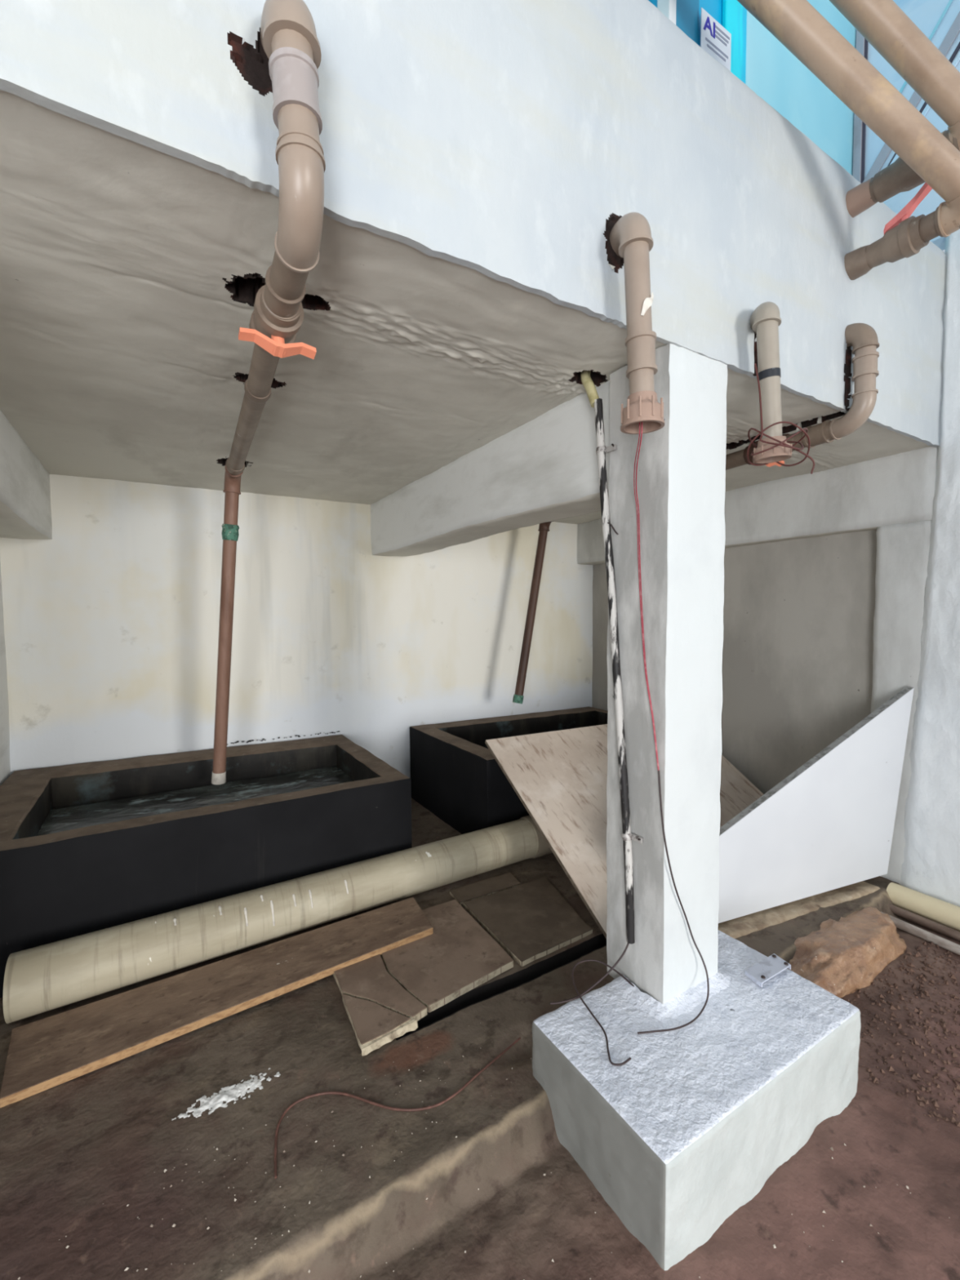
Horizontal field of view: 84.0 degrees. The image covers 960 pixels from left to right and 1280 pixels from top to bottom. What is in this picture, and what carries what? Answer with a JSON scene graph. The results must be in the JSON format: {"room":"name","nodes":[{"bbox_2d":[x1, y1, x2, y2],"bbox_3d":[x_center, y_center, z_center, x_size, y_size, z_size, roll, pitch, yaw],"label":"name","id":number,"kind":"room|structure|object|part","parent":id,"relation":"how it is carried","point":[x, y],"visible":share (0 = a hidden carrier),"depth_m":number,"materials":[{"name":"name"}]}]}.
{"room":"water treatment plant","nodes":[
{"label":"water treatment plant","id":0,"kind":"room"},
{"bbox_2d":[0,561,10,785],"bbox_3d":[-1.997,0.277,1.785,0.157,2.500,2.900,-2,3,-31],"label":"wall","id":1,"kind":"structure","parent":0,"point":[5,769],"depth_m":2.89,"materials":[{"name":"grey paint"}]},
{"bbox_2d":[0,474,592,777],"bbox_3d":[-0.842,0.148,3.910,4.600,2.540,0.281,-2,3,-31],"label":"wall","id":2,"kind":"structure","parent":0,"point":[112,620],"depth_m":3.56,"materials":[{"name":"white paint"}]},
{"bbox_2d":[0,89,930,524],"bbox_3d":[-0.293,-0.996,2.726,4.380,0.154,2.863,-2,3,-31],"label":"ceiling","id":3,"kind":"structure","parent":0,"point":[131,273],"depth_m":1.59,"materials":[{"name":"grey concrete"}]},
{"bbox_2d":[0,409,52,539],"bbox_3d":[-1.888,-0.704,1.774,0.376,0.409,2.804,-2,3,-31],"label":"ceiling beam","id":4,"kind":"structure","parent":3,"relation":"attached to","point":[25,512],"depth_m":2.42,"materials":[{"name":"grey paint"}]},
{"bbox_2d":[370,380,609,556],"bbox_3d":[-0.058,-0.769,2.934,0.282,0.410,2.535,-2,3,-31],"label":"ceiling beam","id":5,"kind":"structure","parent":3,"relation":"attached to","point":[545,468],"depth_m":2.42,"materials":[{"name":"grey paint"}]},
{"bbox_2d":[580,370,599,407],"bbox_3d":[0.378,-0.873,1.820,0.049,0.166,0.089,-2,3,-31],"label":"hose","id":6,"kind":"object","parent":3,"relation":"hanging from","point":[586,380],"visible":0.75,"depth_m":1.80,"materials":[{"name":"yellow plastic"}]},
{"bbox_2d":[648,0,746,83],"bbox_3d":[0.821,-2.025,2.041,0.438,1.960,0.150,-2,3,-31],"label":"tall cabinet","id":7,"kind":"object","parent":3,"relation":"on","point":[719,27],"visible":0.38,"depth_m":1.99,"materials":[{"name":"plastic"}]},
{"bbox_3d":[0.666,-2.018,1.910,0.038,1.960,0.055,-2,3,-31],"label":"frame post","id":8,"kind":"part","parent":7,"relation":"part of","materials":[{"name":"white plastic"}]},
{"bbox_3d":[0.749,-2.019,1.936,0.125,1.960,0.008,-2,3,-31],"label":"panel","id":9,"kind":"part","parent":7,"relation":"part of","materials":[{"name":"teal plastic"}]},
{"bbox_3d":[0.982,-2.027,2.069,0.133,1.960,0.020,-2,3,-31],"label":"edge panel","id":10,"kind":"part","parent":7,"relation":"part of","materials":[{"name":"plastic"}]},
{"bbox_2d":[0,0,946,447],"bbox_3d":[-0.039,-1.303,1.187,5.240,0.911,0.024,-2,3,-31],"label":"wall","id":11,"kind":"structure","parent":0,"point":[508,141],"depth_m":1.31,"materials":[{"name":"white paint"}]},
{"bbox_2d":[211,0,325,784],"bbox_3d":[-0.852,-0.178,1.954,0.178,2.031,2.336,-2,3,-30],"label":"drain pipe","id":12,"kind":"object","parent":11,"relation":"attached to","point":[291,43],"visible":1,"depth_m":1.02,"materials":[{"name":"beige plastic"}]},
{"bbox_3d":[-0.488,-0.720,1.290,0.176,0.064,0.049,-2,3,-31],"label":"handle","id":13,"kind":"part","parent":12,"relation":"part of","materials":[{"name":"orange plastic"}]},
{"bbox_2d":[609,212,664,434],"bbox_3d":[0.417,-0.841,1.407,0.126,0.563,0.143,-1,3,-8],"label":"pipe","id":14,"kind":"object","parent":11,"relation":"attached to","point":[631,239],"visible":0.99,"depth_m":1.36,"materials":[{"name":"beige plastic"}]},
{"bbox_2d":[633,422,709,1034],"bbox_3d":[0.541,0.269,1.617,0.377,1.758,0.199,-2,3,-31],"label":"wire","id":15,"kind":"object","parent":14,"relation":"hanging from","point":[637,506],"visible":0.98,"depth_m":1.65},
{"bbox_2d":[512,323,879,703],"bbox_3d":[0.983,-0.373,3.109,0.335,1.802,2.367,-2,3,-31],"label":"drain pipe","id":16,"kind":"object","parent":11,"relation":"attached to","point":[863,337],"visible":0.72,"depth_m":2.13,"materials":[{"name":"brown plastic"}]},
{"bbox_3d":[1.306,-0.807,2.396,0.130,0.053,0.046,-1,3,-19],"label":"handle","id":17,"kind":"part","parent":16,"relation":"part of","materials":[{"name":"orange plastic"}]},
{"bbox_2d":[746,302,814,474],"bbox_3d":[0.946,-0.801,1.687,0.259,0.569,0.250,1,3,18],"label":"pipe","id":18,"kind":"object","parent":11,"relation":"attached to","point":[765,320],"depth_m":1.67,"materials":[{"name":"beige plastic"}]},
{"bbox_3d":[0.946,-0.695,1.692,0.201,0.357,0.164,-1,3,-17],"label":"wire coil","id":19,"kind":"part","parent":18,"relation":"part of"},
{"bbox_2d":[0,798,959,1279],"bbox_3d":[0.500,1.636,0.669,5.450,0.551,7.500,-2,3,-31],"label":"floor","id":20,"kind":"structure","parent":0,"point":[108,1135],"depth_m":1.41,"materials":[{"name":"soil"}]},
{"bbox_2d":[0,730,411,998],"bbox_3d":[-1.477,0.987,2.889,1.824,0.589,1.318,-2,3,-31],"label":"water tank","id":21,"kind":"object","parent":20,"relation":"on","point":[86,847],"visible":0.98,"depth_m":2.46,"materials":[{"name":"black plastic"}]},
{"bbox_2d":[0,897,433,1107],"bbox_3d":[-0.854,1.277,2.014,1.452,0.065,0.320,-2,3,-31],"label":"plank","id":22,"kind":"object","parent":20,"relation":"on","point":[45,1054],"visible":1,"depth_m":1.89,"materials":[{"name":"brown wood"}]},
{"bbox_2d":[171,1067,280,1120],"bbox_3d":[-0.737,1.331,1.561,0.288,0.009,0.082,-2,3,-31],"label":"lime splash","id":23,"kind":"object","parent":20,"relation":"on","point":[233,1092],"visible":1,"depth_m":1.55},
{"bbox_2d":[17,1019,532,1279],"bbox_3d":[-0.406,1.344,1.421,1.294,0.033,0.347,-2,3,-31],"label":"crumbs","id":24,"kind":"object","parent":20,"relation":"on","point":[284,1151],"visible":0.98,"depth_m":1.31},
{"bbox_2d":[3,814,552,1023],"bbox_3d":[-0.540,1.169,2.553,2.600,0.235,0.235,-2,3,-33],"label":"pipe","id":25,"kind":"object","parent":20,"relation":"on","point":[38,980],"visible":0.97,"depth_m":2.18,"materials":[{"name":"beige plastic"}]},
{"bbox_2d":[519,814,552,858],"bbox_3d":[0.412,1.134,3.162,0.343,0.235,0.241,-2,3,-31],"label":"socket","id":26,"kind":"object","parent":25,"relation":"attached to","point":[541,848],"depth_m":3.00,"materials":[{"name":"beige plastic"}]},
{"bbox_2d":[274,1036,520,1178],"bbox_3d":[-0.210,1.323,1.584,0.772,0.010,0.198,-2,3,-26],"label":"wire","id":27,"kind":"object","parent":20,"relation":"on","point":[494,1060],"visible":1,"depth_m":1.53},
{"bbox_2d":[333,872,592,1056],"bbox_3d":[-0.053,1.273,2.304,1.194,0.040,0.745,-2,3,-31],"label":"slabs","id":28,"kind":"object","parent":20,"relation":"on","point":[384,996],"depth_m":2.15},
{"bbox_2d":[409,706,608,834],"bbox_3d":[0.496,0.933,4.049,1.741,0.563,1.120,-2,3,-31],"label":"water tank","id":29,"kind":"object","parent":20,"relation":"on","point":[455,775],"visible":0.48,"depth_m":3.65,"materials":[{"name":"black plastic"}]},
{"bbox_2d":[484,724,763,938],"bbox_3d":[1.011,0.925,3.126,1.639,0.662,1.091,-2,3,-29],"label":"plywood sheet","id":30,"kind":"object","parent":20,"relation":"on","point":[559,777],"visible":0.4,"depth_m":3.00,"materials":[{"name":"brown wood"}]},
{"bbox_2d":[308,1143,949,1279],"bbox_3d":[0.132,1.431,1.087,2.020,0.061,0.702,-2,3,-31],"label":"crumbs","id":31,"kind":"object","parent":20,"relation":"on","point":[831,1148],"visible":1,"depth_m":1.30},
{"bbox_2d":[532,929,861,1270],"bbox_3d":[0.673,1.300,1.648,0.925,0.304,0.520,-2,3,-31],"label":"pedestal","id":32,"kind":"object","parent":20,"relation":"on","point":[679,1136],"visible":0.84,"depth_m":1.44,"materials":[{"name":"white concrete"}]},
{"bbox_2d":[571,959,634,1066],"bbox_3d":[0.429,1.124,1.646,0.212,0.046,0.380,-1,3,-10],"label":"wire","id":33,"kind":"object","parent":32,"relation":"on","point":[587,960],"visible":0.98,"depth_m":1.68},
{"bbox_2d":[606,343,733,1022],"bbox_3d":[0.627,0.144,1.759,0.426,2.061,0.314,-2,3,-31],"label":"concrete column","id":34,"kind":"structure","parent":32,"relation":"on","point":[681,475],"depth_m":1.69,"materials":[{"name":"white paint"}]},
{"bbox_2d":[594,398,643,943],"bbox_3d":[0.450,0.090,1.755,0.038,1.787,0.207,-2,3,-31],"label":"conduit","id":35,"kind":"object","parent":34,"relation":"attached to","point":[627,837],"visible":1,"depth_m":1.75,"materials":[{"name":"black paint"}]},
{"bbox_2d":[549,942,629,1004],"bbox_3d":[0.356,1.061,1.708,0.285,0.170,0.012,-1,3,-15],"label":"wire","id":36,"kind":"object","parent":35,"relation":"attached to","point":[627,945],"visible":1,"depth_m":1.72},
{"bbox_2d":[744,953,791,987],"bbox_3d":[0.980,1.120,1.814,0.187,0.022,0.066,-2,3,-31],"label":"anchor plate","id":37,"kind":"object","parent":32,"relation":"on","point":[771,966],"visible":1,"depth_m":1.80,"materials":[{"name":"silver metal"}]},
{"bbox_2d":[717,880,879,938],"bbox_3d":[1.484,1.293,2.530,1.152,0.072,0.141,-2,3,-23],"label":"concrete curb","id":38,"kind":"object","parent":20,"relation":"on","point":[735,928],"visible":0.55,"depth_m":2.49,"materials":[{"name":"beige concrete"}]},
{"bbox_2d":[718,686,914,923],"bbox_3d":[1.503,0.749,2.512,1.347,1.009,0.110,-1,3,-18],"label":"board","id":39,"kind":"object","parent":20,"relation":"on","point":[828,825],"visible":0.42,"depth_m":2.53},
{"bbox_2d":[787,906,906,998],"bbox_3d":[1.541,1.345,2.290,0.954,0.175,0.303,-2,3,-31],"label":"lump","id":40,"kind":"object","parent":20,"relation":"on","point":[842,957],"visible":0.67,"depth_m":2.21,"materials":[{"name":"brown stone"}]},
{"bbox_2d":[847,941,959,1131],"bbox_3d":[1.758,1.383,1.863,1.066,0.044,0.678,-2,3,-31],"label":"dirt pile","id":41,"kind":"object","parent":20,"relation":"on","point":[914,1077],"visible":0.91,"depth_m":1.91,"materials":[{"name":"brown soil"}]},
{"bbox_2d":[880,911,959,955],"bbox_3d":[2.252,1.357,1.986,0.040,0.040,1.357,-2,3,-28],"label":"pipe","id":42,"kind":"object","parent":20,"relation":"on","point":[945,944],"visible":0.73,"depth_m":2.40,"materials":[{"name":"grey plastic"}]},
{"bbox_2d":[886,882,959,931],"bbox_3d":[2.438,1.314,2.115,0.109,0.109,1.385,-2,3,-30],"label":"pipe","id":43,"kind":"object","parent":20,"relation":"on","point":[941,912],"visible":0.84,"depth_m":2.55,"materials":[{"name":"beige plastic"}]},
{"bbox_2d":[888,903,959,941],"bbox_3d":[2.345,1.349,2.068,0.040,0.040,1.401,-2,3,-30],"label":"pipe","id":44,"kind":"object","parent":20,"relation":"on","point":[944,930],"visible":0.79,"depth_m":2.49,"materials":[{"name":"grey plastic"}]},
{"bbox_2d":[591,529,876,794],"bbox_3d":[1.577,0.299,4.014,0.167,2.200,2.600,-2,3,-31],"label":"wall","id":45,"kind":"structure","parent":0,"point":[797,648],"depth_m":3.31,"materials":[{"name":"grey concrete"}]},
{"bbox_2d":[745,0,856,175],"bbox_3d":[0.106,-2.598,1.761,4.560,3.180,0.124,-2,3,-31],"label":"wall","id":46,"kind":"structure","parent":0,"point":[773,73],"depth_m":2.58,"materials":[{"name":"blue paint"}]},
{"bbox_2d":[737,0,959,279],"bbox_3d":[0.638,-2.096,1.744,2.026,1.453,0.424,-1,3,-8],"label":"pipe","id":47,"kind":"object","parent":46,"relation":"attached to","point":[797,24],"visible":0.98,"depth_m":1.67,"materials":[{"name":"brown plastic"}]},
{"bbox_2d":[844,244,872,279],"bbox_3d":[1.457,-1.449,2.046,0.104,0.101,0.075,-2,3,-31],"label":"pipe fitting","id":48,"kind":"object","parent":47,"relation":"attached to","point":[858,262],"depth_m":2.02,"materials":[{"name":"brown plastic"}]},
{"bbox_3d":[1.530,-1.510,1.921,0.021,0.045,0.021,-2,3,-31],"label":"stem","id":49,"kind":"part","parent":47,"relation":"part of","materials":[{"name":"red plastic"}]},
{"bbox_3d":[1.546,-1.554,1.892,0.048,0.135,0.177,-2,3,-31],"label":"handle","id":50,"kind":"part","parent":47,"relation":"part of","materials":[{"name":"red plastic"}]},
{"bbox_2d":[829,0,959,217],"bbox_3d":[0.656,-2.362,1.738,1.969,1.528,0.421,-1,3,-7],"label":"pipe","id":51,"kind":"object","parent":46,"relation":"attached to","point":[882,24],"visible":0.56,"depth_m":1.68,"materials":[{"name":"brown plastic"}]},
{"bbox_2d":[845,177,876,217],"bbox_3d":[1.450,-1.679,2.026,0.097,0.095,0.085,-2,3,-31],"label":"pipe fitting","id":52,"kind":"object","parent":51,"relation":"attached to","point":[862,197],"depth_m":2.00,"materials":[{"name":"brown plastic"}]},
{"bbox_2d":[864,0,959,906],"bbox_3d":[3.331,-1.312,0.851,0.238,5.700,5.100,-2,3,-31],"label":"wall","id":53,"kind":"structure","parent":0,"point":[931,866],"depth_m":2.56,"materials":[{"name":"white paint"}]},
{"bbox_2d":[577,445,937,564],"bbox_3d":[1.573,-0.830,3.817,0.217,0.392,2.774,-2,3,-31],"label":"beam","id":54,"kind":"structure","parent":53,"relation":"attached to","point":[899,488],"depth_m":2.99,"materials":[{"name":"grey paint"}]},
{"bbox_2d":[852,29,864,182],"bbox_3d":[1.990,-2.949,2.794,0.016,2.400,0.038,-2,3,-31],"label":"trim","id":55,"kind":"structure","parent":53,"relation":"attached to","point":[860,46],"depth_m":2.80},
{"bbox_2d":[861,38,867,182],"bbox_3d":[2.010,-2.509,2.796,0.010,1.520,0.012,-2,3,-31],"label":"trim","id":56,"kind":"structure","parent":53,"relation":"attached to","point":[864,125],"depth_m":2.79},
{"bbox_2d":[871,520,931,884],"bbox_3d":[2.232,0.378,2.797,0.219,1.958,0.244,-2,3,-31],"label":"column","id":57,"kind":"structure","parent":53,"relation":"attached to","point":[903,549],"depth_m":2.73,"materials":[{"name":"grey paint"}]},
{"bbox_2d":[862,11,959,182],"bbox_3d":[2.149,-2.703,2.551,0.010,0.840,0.655,-2,3,-31],"label":"trim","id":58,"kind":"structure","parent":53,"relation":"attached to","point":[954,29],"depth_m":2.59,"materials":[{"name":"grey metal"}]},
{"bbox_2d":[887,41,959,166],"bbox_3d":[2.160,-2.618,2.541,0.006,0.770,0.593,-2,3,-31],"label":"trim","id":59,"kind":"structure","parent":53,"relation":"attached to","point":[957,47],"depth_m":2.48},
{"bbox_2d":[889,51,959,164],"bbox_3d":[2.142,-2.539,2.575,0.008,0.693,0.585,-2,3,-31],"label":"trim","id":60,"kind":"structure","parent":53,"relation":"attached to","point":[957,60],"depth_m":2.56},
{"bbox_2d":[899,0,952,93],"bbox_3d":[2.200,-2.999,2.454,0.006,0.617,0.470,-2,3,-31],"label":"trim","id":61,"kind":"structure","parent":53,"relation":"attached to","point":[950,1],"depth_m":2.52,"materials":[{"name":"grey metal"}]}
]}

